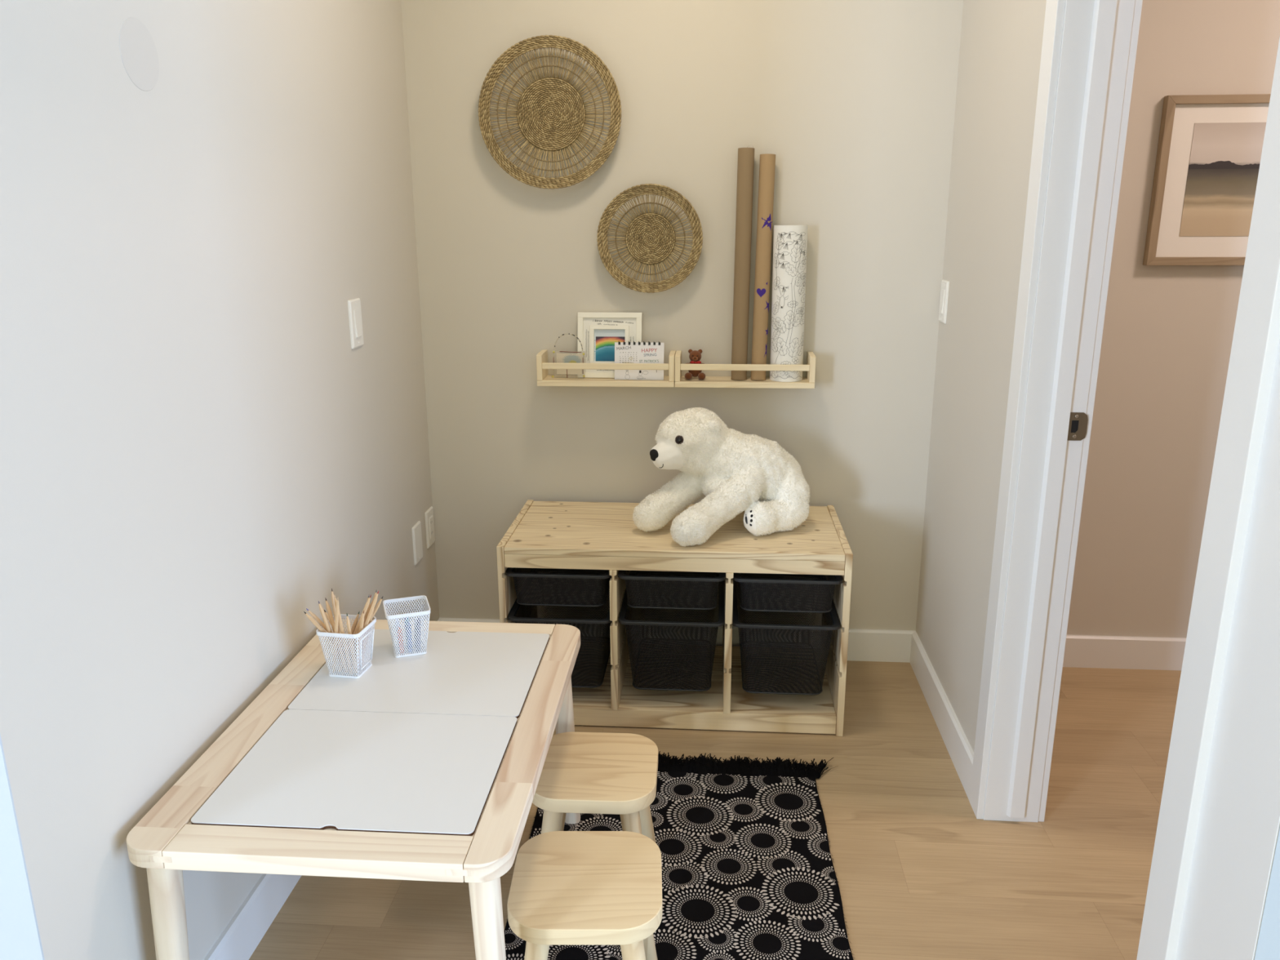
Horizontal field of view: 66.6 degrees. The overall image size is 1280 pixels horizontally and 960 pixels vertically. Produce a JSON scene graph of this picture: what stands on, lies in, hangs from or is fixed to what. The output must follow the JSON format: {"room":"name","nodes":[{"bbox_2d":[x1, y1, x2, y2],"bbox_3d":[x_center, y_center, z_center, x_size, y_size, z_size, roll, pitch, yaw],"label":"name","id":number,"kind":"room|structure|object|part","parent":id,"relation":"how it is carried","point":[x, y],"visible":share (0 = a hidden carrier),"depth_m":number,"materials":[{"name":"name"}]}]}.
{"room":"children's room","nodes":[
{"label":"children's room","id":0,"kind":"room"},
{"bbox_2d":[0,0,439,959],"bbox_3d":[-0.789,-0.396,2.067,0.120,2.440,1.996,1,15,4],"label":"wall","id":1,"kind":"structure","parent":0,"point":[197,449],"depth_m":1.62,"materials":[{"name":"beige paint"}]},
{"bbox_2d":[0,733,44,959],"bbox_3d":[-0.853,-0.134,1.104,0.095,2.440,0.003,1,15,4],"label":"trim","id":2,"kind":"structure","parent":1,"relation":"attached to","point":[20,935],"depth_m":1.28,"materials":[{"name":"white wood"}]},
{"bbox_2d":[119,17,159,91],"bbox_3d":[-0.767,-0.652,1.496,0.001,0.104,0.104,1,15,4],"label":"round cover","id":3,"kind":"object","parent":1,"relation":"attached to","point":[138,51],"visible":1,"depth_m":1.49,"materials":[{"name":"white plastic"}]},
{"bbox_2d":[204,619,442,959],"bbox_3d":[-0.723,0.750,2.304,0.014,0.104,1.862,1,15,4],"label":"baseboard","id":4,"kind":"structure","parent":1,"relation":"attached to","point":[247,927],"depth_m":1.89,"materials":[{"name":"white wood"}]},
{"bbox_2d":[347,297,364,349],"bbox_3d":[-0.699,-0.387,2.407,0.010,0.118,0.074,1,15,4],"label":"light switch","id":5,"kind":"object","parent":1,"relation":"attached to","point":[353,305],"visible":1,"depth_m":2.40,"materials":[{"name":"white plastic"}]},
{"bbox_3d":[-0.698,-0.387,2.407,0.002,0.069,0.035,1,15,4],"label":"frame","id":6,"kind":"part","parent":5,"relation":"part of","materials":[{"name":"white plastic"}]},
{"bbox_2d":[412,520,422,564],"bbox_3d":[-0.670,0.190,2.940,0.007,0.118,0.074,1,15,4],"label":"blank wall plate","id":7,"kind":"object","parent":1,"relation":"attached to","point":[416,529],"visible":1,"depth_m":2.93,"materials":[{"name":"white plastic"}]},
{"bbox_2d":[424,506,435,548],"bbox_3d":[-0.659,0.149,3.067,0.008,0.118,0.074,1,15,4],"label":"wall outlet","id":8,"kind":"object","parent":1,"relation":"attached to","point":[429,521],"visible":1,"depth_m":3.05,"materials":[{"name":"white plastic"}]},
{"bbox_2d":[429,515,433,537],"bbox_3d":[-0.656,0.149,3.067,0.002,0.064,0.030,1,15,4],"label":"outlet","id":9,"kind":"object","parent":8,"relation":"attached to","point":[431,517],"depth_m":3.06,"materials":[{"name":"white plastic"}]},
{"bbox_2d":[248,660,1181,959],"bbox_3d":[0.210,1.551,-0.364,10.500,0.050,7.300,1,15,4],"label":"floor","id":10,"kind":"structure","parent":0,"point":[920,877],"depth_m":2.19,"materials":[{"name":"brown wood"}]},
{"bbox_2d":[126,618,580,959],"bbox_3d":[-0.449,0.667,1.876,0.583,0.486,0.849,1,15,4],"label":"table","id":11,"kind":"object","parent":10,"relation":"on","point":[428,766],"visible":0.84,"depth_m":1.61,"materials":[{"name":"brown wood"}]},
{"bbox_3d":[-0.730,0.777,1.535,0.053,0.454,0.061,1,15,4],"label":"leg","id":12,"kind":"part","parent":11,"relation":"part of","materials":[{"name":"brown wood"}]},
{"bbox_3d":[-0.704,0.444,1.835,0.074,0.031,0.848,1,15,4],"label":"rail","id":13,"kind":"part","parent":11,"relation":"part of","materials":[{"name":"brown wood"}]},
{"bbox_3d":[-0.472,0.550,1.440,0.445,0.031,0.067,1,15,4],"label":"rail","id":14,"kind":"part","parent":11,"relation":"part of","materials":[{"name":"brown wood"}]},
{"bbox_2d":[315,613,376,678],"bbox_3d":[-0.588,0.338,1.968,0.091,0.101,0.091,2,15,10],"label":"basket","id":15,"kind":"object","parent":11,"relation":"on","point":[371,624],"visible":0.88,"depth_m":1.94,"materials":[{"name":"white metal"}]},
{"bbox_2d":[303,611,351,660],"bbox_3d":[-0.618,0.316,1.945,0.097,0.144,0.007,-14,21,-42],"label":"pencil","id":16,"kind":"object","parent":15,"relation":"in","point":[312,620],"visible":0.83,"depth_m":1.91,"materials":[{"name":"brown wood"}]},
{"bbox_2d":[318,600,342,664],"bbox_3d":[-0.612,0.307,1.934,0.007,0.163,0.050,8,17,27],"label":"pencil","id":17,"kind":"object","parent":15,"relation":"in","point":[322,611],"visible":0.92,"depth_m":1.92,"materials":[{"name":"brown wood"}]},
{"bbox_2d":[306,608,364,665],"bbox_3d":[-0.610,0.316,1.954,0.101,0.140,0.007,-5,16,-18],"label":"pencil","id":18,"kind":"object","parent":15,"relation":"in","point":[314,616],"visible":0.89,"depth_m":1.93,"materials":[{"name":"brown wood"}]},
{"bbox_2d":[332,598,339,672],"bbox_3d":[-0.601,0.306,1.925,0.046,0.172,0.007,13,20,40],"label":"pencil","id":19,"kind":"object","parent":15,"relation":"in","point":[336,619],"visible":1,"depth_m":1.91,"materials":[{"name":"brown wood"}]},
{"bbox_2d":[324,597,348,672],"bbox_3d":[-0.602,0.309,1.936,0.034,0.160,0.007,1,15,5],"label":"pencil","id":20,"kind":"object","parent":15,"relation":"in","point":[328,608],"visible":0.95,"depth_m":1.93,"materials":[{"name":"brown wood"}]},
{"bbox_2d":[331,588,342,648],"bbox_3d":[-0.617,0.297,1.990,0.007,0.153,0.031,-11,18,-34],"label":"pencil","id":21,"kind":"object","parent":15,"relation":"in","point":[332,593],"visible":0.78,"depth_m":1.98,"materials":[{"name":"brown wood"}]},
{"bbox_2d":[324,609,359,666],"bbox_3d":[-0.603,0.320,1.973,0.063,0.125,0.007,0,15,2],"label":"pencil","id":22,"kind":"object","parent":15,"relation":"in","point":[326,613],"visible":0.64,"depth_m":1.96,"materials":[{"name":"brown wood"}]},
{"bbox_2d":[333,594,352,674],"bbox_3d":[-0.586,0.306,1.928,0.023,0.174,0.007,-8,17,-27],"label":"pencil","id":23,"kind":"object","parent":15,"relation":"in","point":[340,624],"visible":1,"depth_m":1.92,"materials":[{"name":"brown wood"}]},
{"bbox_2d":[338,611,359,666],"bbox_3d":[-0.592,0.324,1.986,0.053,0.110,0.007,-11,19,-35],"label":"pencil","id":24,"kind":"object","parent":15,"relation":"in","point":[355,622],"visible":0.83,"depth_m":1.98,"materials":[{"name":"brown wood"}]},
{"bbox_2d":[346,613,357,673],"bbox_3d":[-0.572,0.324,1.934,0.012,0.130,0.007,-3,15,-11],"label":"pencil","id":25,"kind":"object","parent":15,"relation":"in","point":[348,626],"visible":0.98,"depth_m":1.93,"materials":[{"name":"brown wood"}]},
{"bbox_2d":[337,595,371,671],"bbox_3d":[-0.571,0.307,1.953,0.076,0.156,0.007,-5,16,-18],"label":"pencil","id":26,"kind":"object","parent":15,"relation":"in","point":[367,602],"visible":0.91,"depth_m":1.95,"materials":[{"name":"brown wood"}]},
{"bbox_2d":[346,601,372,662],"bbox_3d":[-0.572,0.307,1.985,0.072,0.138,0.007,-5,16,-16],"label":"pencil","id":27,"kind":"object","parent":15,"relation":"in","point":[371,602],"visible":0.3,"depth_m":1.98,"materials":[{"name":"brown wood"}]},
{"bbox_2d":[355,610,364,662],"bbox_3d":[-0.561,0.322,1.944,0.031,0.131,0.007,-2,15,-7],"label":"pencil","id":28,"kind":"object","parent":15,"relation":"in","point":[362,622],"visible":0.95,"depth_m":1.93,"materials":[{"name":"brown wood"}]},
{"bbox_2d":[347,591,378,672],"bbox_3d":[-0.556,0.304,1.955,0.075,0.165,0.007,-6,16,-21],"label":"pencil","id":29,"kind":"object","parent":15,"relation":"in","point":[375,600],"visible":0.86,"depth_m":1.95,"materials":[{"name":"brown wood"}]},
{"bbox_2d":[359,595,369,669],"bbox_3d":[-0.555,0.307,1.964,0.034,0.154,0.007,-13,20,-40],"label":"pencil","id":30,"kind":"object","parent":15,"relation":"in","point":[368,608],"visible":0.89,"depth_m":1.96,"materials":[{"name":"brown wood"}]},
{"bbox_3d":[-0.549,0.341,1.962,0.011,0.068,0.060,2,15,10],"label":"label frame","id":31,"kind":"part","parent":15,"relation":"part of","materials":[{"name":"white metal"}]},
{"bbox_2d":[354,596,382,647],"bbox_3d":[-0.563,0.305,1.990,0.086,0.142,0.007,-2,15,-7],"label":"pencil","id":32,"kind":"object","parent":15,"relation":"in","point":[378,604],"visible":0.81,"depth_m":1.98,"materials":[{"name":"brown wood"}]},
{"bbox_2d":[364,589,377,651],"bbox_3d":[-0.551,0.297,1.976,0.046,0.159,0.007,-2,15,-7],"label":"pencil","id":33,"kind":"object","parent":15,"relation":"in","point":[371,619],"visible":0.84,"depth_m":1.97,"materials":[{"name":"brown wood"}]},
{"bbox_2d":[382,595,431,657],"bbox_3d":[-0.490,0.312,2.061,0.091,0.101,0.091,-5,16,-18],"label":"basket","id":34,"kind":"object","parent":11,"relation":"on","point":[389,618],"visible":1,"depth_m":2.04,"materials":[{"name":"white metal"}]},
{"bbox_2d":[397,626,404,653],"bbox_3d":[-0.502,0.336,2.047,0.013,0.058,0.010,9,18,30],"label":"crayon","id":35,"kind":"object","parent":34,"relation":"in","point":[398,627],"visible":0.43,"depth_m":2.04,"materials":[{"name":"wax"}]},
{"bbox_2d":[406,622,412,652],"bbox_3d":[-0.485,0.330,2.051,0.010,0.066,0.011,-3,15,-10],"label":"crayon","id":36,"kind":"object","parent":34,"relation":"in","point":[408,623],"visible":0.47,"depth_m":2.05,"materials":[{"name":"wax"}]},
{"bbox_2d":[416,617,421,651],"bbox_3d":[-0.467,0.325,2.055,0.014,0.074,0.010,-6,16,-21],"label":"crayon","id":37,"kind":"object","parent":34,"relation":"in","point":[418,618],"visible":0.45,"depth_m":2.05,"materials":[{"name":"blue wax"}]},
{"bbox_3d":[-0.415,0.344,2.198,0.445,0.031,0.055,1,15,4],"label":"rail","id":38,"kind":"part","parent":11,"relation":"part of","materials":[{"name":"brown wood"}]},
{"bbox_3d":[-0.226,0.782,1.499,0.059,0.449,0.061,1,15,4],"label":"leg","id":39,"kind":"part","parent":11,"relation":"part of","materials":[{"name":"brown wood"}]},
{"bbox_3d":[-0.190,0.452,1.798,0.062,0.031,0.848,1,15,4],"label":"rail","id":40,"kind":"part","parent":11,"relation":"part of","materials":[{"name":"brown wood"}]},
{"bbox_3d":[-0.172,0.584,2.225,0.059,0.449,0.061,1,15,4],"label":"leg","id":41,"kind":"part","parent":11,"relation":"part of","materials":[{"name":"brown wood"}]},
{"bbox_2d":[496,499,853,736],"bbox_3d":[0.103,0.381,2.842,0.936,0.526,0.445,1,15,4],"label":"storage unit","id":42,"kind":"object","parent":10,"relation":"on","point":[555,535],"visible":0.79,"depth_m":2.68,"materials":[{"name":"brown wood"}]},
{"bbox_3d":[-0.355,0.373,2.876,0.018,0.526,0.445,1,15,4],"label":"panel","id":43,"kind":"part","parent":42,"relation":"part of","materials":[{"name":"brown wood"}]},
{"bbox_2d":[505,567,611,607],"bbox_3d":[-0.206,0.249,2.817,0.288,0.098,0.405,1,15,4],"label":"storage bin","id":44,"kind":"object","parent":42,"relation":"in","point":[573,597],"visible":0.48,"depth_m":2.65,"materials":[{"name":"black plastic"}]},
{"bbox_2d":[507,568,611,688],"bbox_3d":[-0.206,0.432,2.867,0.288,0.218,0.405,1,15,4],"label":"storage bin","id":45,"kind":"object","parent":42,"relation":"in","point":[598,623],"visible":0.41,"depth_m":2.73,"materials":[{"name":"black plastic"}]},
{"bbox_2d":[618,570,724,691],"bbox_3d":[0.099,0.437,2.844,0.288,0.218,0.405,1,15,4],"label":"storage bin","id":46,"kind":"object","parent":42,"relation":"in","point":[646,637],"visible":0.77,"depth_m":2.69,"materials":[{"name":"black plastic"}]},
{"bbox_2d":[617,569,725,609],"bbox_3d":[0.098,0.254,2.794,0.288,0.098,0.405,1,15,4],"label":"storage bin","id":47,"kind":"object","parent":42,"relation":"in","point":[646,580],"visible":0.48,"depth_m":2.62,"materials":[{"name":"black plastic"}]},
{"bbox_3d":[0.102,0.138,2.776,0.898,0.018,0.440,1,15,4],"label":"panel","id":48,"kind":"part","parent":42,"relation":"part of","materials":[{"name":"brown wood"}]},
{"bbox_3d":[0.086,0.221,2.582,0.898,0.038,0.018,1,15,4],"label":"rail","id":49,"kind":"part","parent":42,"relation":"part of","materials":[{"name":"beige wood"}]},
{"bbox_3d":[0.104,0.587,2.908,0.898,0.015,0.418,1,15,4],"label":"panel","id":50,"kind":"part","parent":42,"relation":"part of","materials":[{"name":"brown wood"}]},
{"bbox_2d":[632,406,810,546],"bbox_3d":[0.248,-0.032,2.712,0.526,0.340,0.321,-9,17,-29],"label":"bear","id":51,"kind":"object","parent":42,"relation":"on","point":[736,472],"visible":1,"depth_m":2.66},
{"bbox_2d":[732,573,839,695],"bbox_3d":[0.407,0.442,2.821,0.288,0.218,0.405,1,15,4],"label":"storage bin","id":52,"kind":"object","parent":42,"relation":"in","point":[753,627],"visible":0.77,"depth_m":2.67,"materials":[{"name":"black plastic"}]},
{"bbox_2d":[733,573,842,613],"bbox_3d":[0.406,0.259,2.771,0.288,0.098,0.405,1,15,4],"label":"storage bin","id":53,"kind":"object","parent":42,"relation":"in","point":[801,584],"visible":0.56,"depth_m":2.60,"materials":[{"name":"black plastic"}]},
{"bbox_3d":[0.560,0.388,2.808,0.018,0.526,0.445,1,15,4],"label":"panel","id":54,"kind":"part","parent":42,"relation":"part of","materials":[{"name":"brown wood"}]},
{"bbox_2d":[503,751,854,959],"bbox_3d":[0.083,0.891,1.926,0.770,0.022,1.338,1,15,4],"label":"rug","id":55,"kind":"object","parent":10,"relation":"on","point":[748,872],"visible":0.7,"depth_m":2.13,"materials":[{"name":"black fabric"}]},
{"bbox_2d":[506,831,662,959],"bbox_3d":[-0.090,0.813,1.704,0.256,0.280,0.258,0,15,0],"label":"stool","id":56,"kind":"object","parent":55,"relation":"on","point":[567,887],"visible":1,"depth_m":1.63,"materials":[{"name":"beige wood"}]},
{"bbox_3d":[-0.177,0.852,1.619,0.041,0.249,0.085,12,19,38],"label":"leg","id":57,"kind":"part","parent":56,"relation":"part of","materials":[{"name":"brown wood"}]},
{"bbox_3d":[-0.004,0.852,1.618,0.041,0.249,0.085,-12,19,-37],"label":"leg","id":58,"kind":"part","parent":56,"relation":"part of","materials":[{"name":"brown wood"}]},
{"bbox_3d":[-0.003,0.803,1.797,0.041,0.249,0.085,12,19,38],"label":"leg","id":59,"kind":"part","parent":56,"relation":"part of","materials":[{"name":"brown wood"}]},
{"bbox_2d":[532,732,657,843],"bbox_3d":[-0.092,0.720,2.045,0.256,0.280,0.258,1,15,3],"label":"stool","id":60,"kind":"object","parent":55,"relation":"on","point":[582,772],"visible":0.67,"depth_m":1.97,"materials":[{"name":"brown wood"}]},
{"bbox_3d":[-0.186,0.758,1.967,0.085,0.249,0.041,-11,19,-35],"label":"leg","id":61,"kind":"part","parent":60,"relation":"part of","materials":[{"name":"brown wood"}]},
{"bbox_3d":[-0.173,0.710,2.143,0.041,0.249,0.085,-11,19,-35],"label":"leg","id":62,"kind":"part","parent":60,"relation":"part of","materials":[{"name":"brown wood"}]},
{"bbox_3d":[-0.011,0.760,1.954,0.041,0.249,0.085,-11,19,-35],"label":"leg","id":63,"kind":"part","parent":60,"relation":"part of","materials":[{"name":"brown wood"}]},
{"bbox_3d":[0.002,0.712,2.131,0.085,0.249,0.041,-11,19,-35],"label":"leg","id":64,"kind":"part","parent":60,"relation":"part of","materials":[{"name":"brown wood"}]},
{"bbox_2d":[400,0,1279,637],"bbox_3d":[0.987,-0.614,2.841,3.300,2.440,0.120,1,15,4],"label":"wall","id":65,"kind":"structure","parent":0,"point":[854,101],"depth_m":2.83,"materials":[{"name":"beige paint"}]},
{"bbox_2d":[478,35,621,189],"bbox_3d":[-0.251,-1.028,2.741,0.404,0.404,0.046,1,15,4],"label":"wall basket","id":66,"kind":"object","parent":65,"relation":"attached to","point":[551,115],"visible":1,"depth_m":2.74,"materials":[{"name":"brown wicker"}]},
{"bbox_2d":[536,349,675,386],"bbox_3d":[-0.098,-0.331,2.885,0.402,0.093,0.107,1,15,4],"label":"wall shelf","id":67,"kind":"object","parent":65,"relation":"attached to","point":[544,379],"visible":0.91,"depth_m":2.84,"materials":[{"name":"brown wood"}]},
{"bbox_3d":[-0.290,-0.342,2.898,0.016,0.076,0.106,1,15,4],"label":"panel","id":68,"kind":"part","parent":67,"relation":"part of","materials":[{"name":"brown wood"}]},
{"bbox_2d":[551,333,585,377],"bbox_3d":[-0.210,-0.369,2.885,0.103,0.133,0.028,3,16,11],"label":"gift bag","id":69,"kind":"object","parent":67,"relation":"on","point":[561,357],"visible":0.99,"depth_m":2.88,"materials":[{"name":"beige paper"}]},
{"bbox_3d":[-0.211,-0.403,2.865,0.088,0.056,0.003,3,16,11],"label":"beaded handle","id":70,"kind":"part","parent":69,"relation":"part of","materials":[{"name":"black plastic"}]},
{"bbox_3d":[-0.101,-0.331,2.837,0.371,0.018,0.008,1,15,4],"label":"rail","id":71,"kind":"part","parent":67,"relation":"part of","materials":[{"name":"brown wood"}]},
{"bbox_2d":[577,311,642,377],"bbox_3d":[-0.090,-0.399,2.890,0.190,0.192,0.052,1,15,4],"label":"picture frame","id":72,"kind":"object","parent":67,"relation":"on","point":[597,332],"visible":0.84,"depth_m":2.88,"materials":[{"name":"wood"}]},
{"bbox_3d":[-0.090,-0.398,2.884,0.115,0.117,0.009,1,5,4],"label":"frame","id":73,"kind":"part","parent":72,"relation":"part of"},
{"bbox_2d":[614,341,664,380],"bbox_3d":[-0.002,-0.350,2.855,0.145,0.111,0.020,1,15,5],"label":"desk calendar","id":74,"kind":"object","parent":67,"relation":"on","point":[628,352],"visible":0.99,"depth_m":2.85,"materials":[{"name":"white paper"}]},
{"bbox_3d":[0.095,-0.336,2.869,0.016,0.076,0.106,1,15,4],"label":"panel","id":75,"kind":"part","parent":67,"relation":"part of","materials":[{"name":"brown wood"}]},
{"bbox_2d":[596,183,702,293],"bbox_3d":[0.029,-0.695,2.809,0.304,0.304,0.046,1,15,4],"label":"wall basket","id":76,"kind":"object","parent":65,"relation":"attached to","point":[650,237],"visible":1,"depth_m":2.81,"materials":[{"name":"brown wicker"}]},
{"bbox_2d":[438,617,915,662],"bbox_3d":[0.107,0.516,3.149,1.535,0.104,0.014,1,15,4],"label":"baseboard","id":77,"kind":"structure","parent":65,"relation":"attached to","point":[864,645],"depth_m":3.10,"materials":[{"name":"white wood"}]},
{"bbox_2d":[674,350,815,388],"bbox_3d":[0.305,-0.325,2.855,0.402,0.093,0.107,1,15,4],"label":"wall shelf","id":78,"kind":"object","parent":65,"relation":"attached to","point":[808,382],"visible":1,"depth_m":2.81,"materials":[{"name":"brown wood"}]},
{"bbox_3d":[0.112,-0.336,2.868,0.016,0.076,0.106,1,15,4],"label":"panel","id":79,"kind":"part","parent":78,"relation":"part of","materials":[{"name":"brown wood"}]},
{"bbox_2d":[684,349,705,379],"bbox_3d":[0.159,-0.339,2.859,0.073,0.086,0.052,1,15,4],"label":"teddy bear","id":80,"kind":"object","parent":78,"relation":"on","point":[695,356],"visible":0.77,"depth_m":2.85},
{"bbox_2d":[730,147,754,380],"bbox_3d":[0.293,-0.614,2.787,0.045,0.656,0.068,5,16,19],"label":"paper roll","id":81,"kind":"object","parent":78,"relation":"on","point":[745,166],"visible":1,"depth_m":2.77,"materials":[{"name":"beige paper"}]},
{"bbox_3d":[0.301,-0.324,2.807,0.371,0.018,0.008,1,15,4],"label":"rail","id":82,"kind":"part","parent":78,"relation":"part of","materials":[{"name":"brown wood"}]},
{"bbox_2d":[751,153,775,380],"bbox_3d":[0.351,-0.600,2.786,0.044,0.629,0.072,7,17,25],"label":"paper roll","id":83,"kind":"object","parent":78,"relation":"on","point":[767,161],"visible":1,"depth_m":2.77,"materials":[{"name":"brown paper"}]},
{"bbox_2d":[769,225,807,382],"bbox_3d":[0.426,-0.506,2.801,0.095,0.437,0.095,1,15,4],"label":"roll","id":84,"kind":"object","parent":78,"relation":"on","point":[789,242],"visible":1,"depth_m":2.76,"materials":[{"name":"paper"}]},
{"bbox_3d":[0.498,-0.329,2.839,0.016,0.076,0.106,1,15,4],"label":"panel","id":85,"kind":"part","parent":78,"relation":"part of","materials":[{"name":"brown wood"}]},
{"bbox_2d":[1062,635,1186,670],"bbox_3d":[1.764,0.543,3.025,1.540,0.104,0.014,1,15,4],"label":"baseboard","id":86,"kind":"structure","parent":65,"relation":"attached to","point":[1155,653],"depth_m":3.04,"materials":[{"name":"white wood"}]},
{"bbox_2d":[1142,93,1271,265],"bbox_3d":[1.692,-0.812,2.653,0.560,0.444,0.030,1,15,4],"label":"framed picture","id":87,"kind":"object","parent":65,"relation":"attached to","point":[1209,152],"visible":0.87,"depth_m":2.66,"materials":[{"name":"brown wood"}]},
{"bbox_3d":[1.693,-0.608,2.708,0.559,0.022,0.028,1,15,4],"label":"frame rail","id":88,"kind":"part","parent":87,"relation":"part of","materials":[{"name":"brown wood"}]},
{"bbox_3d":[1.691,-1.016,2.597,0.559,0.022,0.028,1,15,4],"label":"frame rail","id":89,"kind":"part","parent":87,"relation":"part of","materials":[{"name":"brown wood"}]},
{"bbox_2d":[915,0,1279,956],"bbox_3d":[0.858,-0.351,1.877,0.125,2.440,1.893,1,15,4],"label":"wall","id":90,"kind":"structure","parent":0,"point":[1001,43],"depth_m":2.42,"materials":[{"name":"beige paint"}]},
{"bbox_2d":[909,632,973,799],"bbox_3d":[0.836,0.630,2.719,0.014,0.104,0.763,1,15,4],"label":"baseboard","id":91,"kind":"structure","parent":90,"relation":"attached to","point":[961,753],"depth_m":2.65,"materials":[{"name":"white wood"}]},
{"bbox_2d":[938,280,949,324],"bbox_3d":[0.859,-0.506,2.766,0.010,0.118,0.074,1,15,4],"label":"light switch","id":92,"kind":"object","parent":90,"relation":"attached to","point":[944,284],"visible":1,"depth_m":2.75,"materials":[{"name":"white plastic"}]},
{"bbox_2d":[982,0,1142,822],"bbox_3d":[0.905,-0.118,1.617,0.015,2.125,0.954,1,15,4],"label":"trim","id":93,"kind":"structure","parent":90,"relation":"attached to","point":[1138,3],"depth_m":2.01,"materials":[{"name":"white paint"}]},
{"bbox_2d":[1066,412,1088,440],"bbox_3d":[0.914,-0.111,2.034,0.038,0.060,0.003,1,15,4],"label":"strike plate","id":94,"kind":"object","parent":93,"relation":"attached to","point":[1077,426],"visible":1,"depth_m":2.03,"materials":[{"name":"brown metal"}]},
{"bbox_2d":[968,0,1279,959],"bbox_3d":[0.765,-0.119,1.626,0.015,2.125,0.958,1,15,4],"label":"trim","id":95,"kind":"structure","parent":90,"relation":"attached to","point":[1256,334],"depth_m":1.27,"materials":[{"name":"white paint"}]},
{"bbox_2d":[1175,338,1279,959],"bbox_3d":[0.729,-0.125,1.047,0.002,2.440,0.158,1,15,4],"label":"trim","id":96,"kind":"structure","parent":90,"relation":"attached to","point":[1239,820],"depth_m":1.17,"materials":[{"name":"white wood"}]},
{"bbox_2d":[1253,826,1279,959],"bbox_3d":[0.786,-0.103,0.966,0.125,2.440,0.001,1,15,4],"label":"wall","id":97,"kind":"structure","parent":0,"point":[1268,946],"depth_m":1.14,"materials":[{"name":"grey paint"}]}
]}

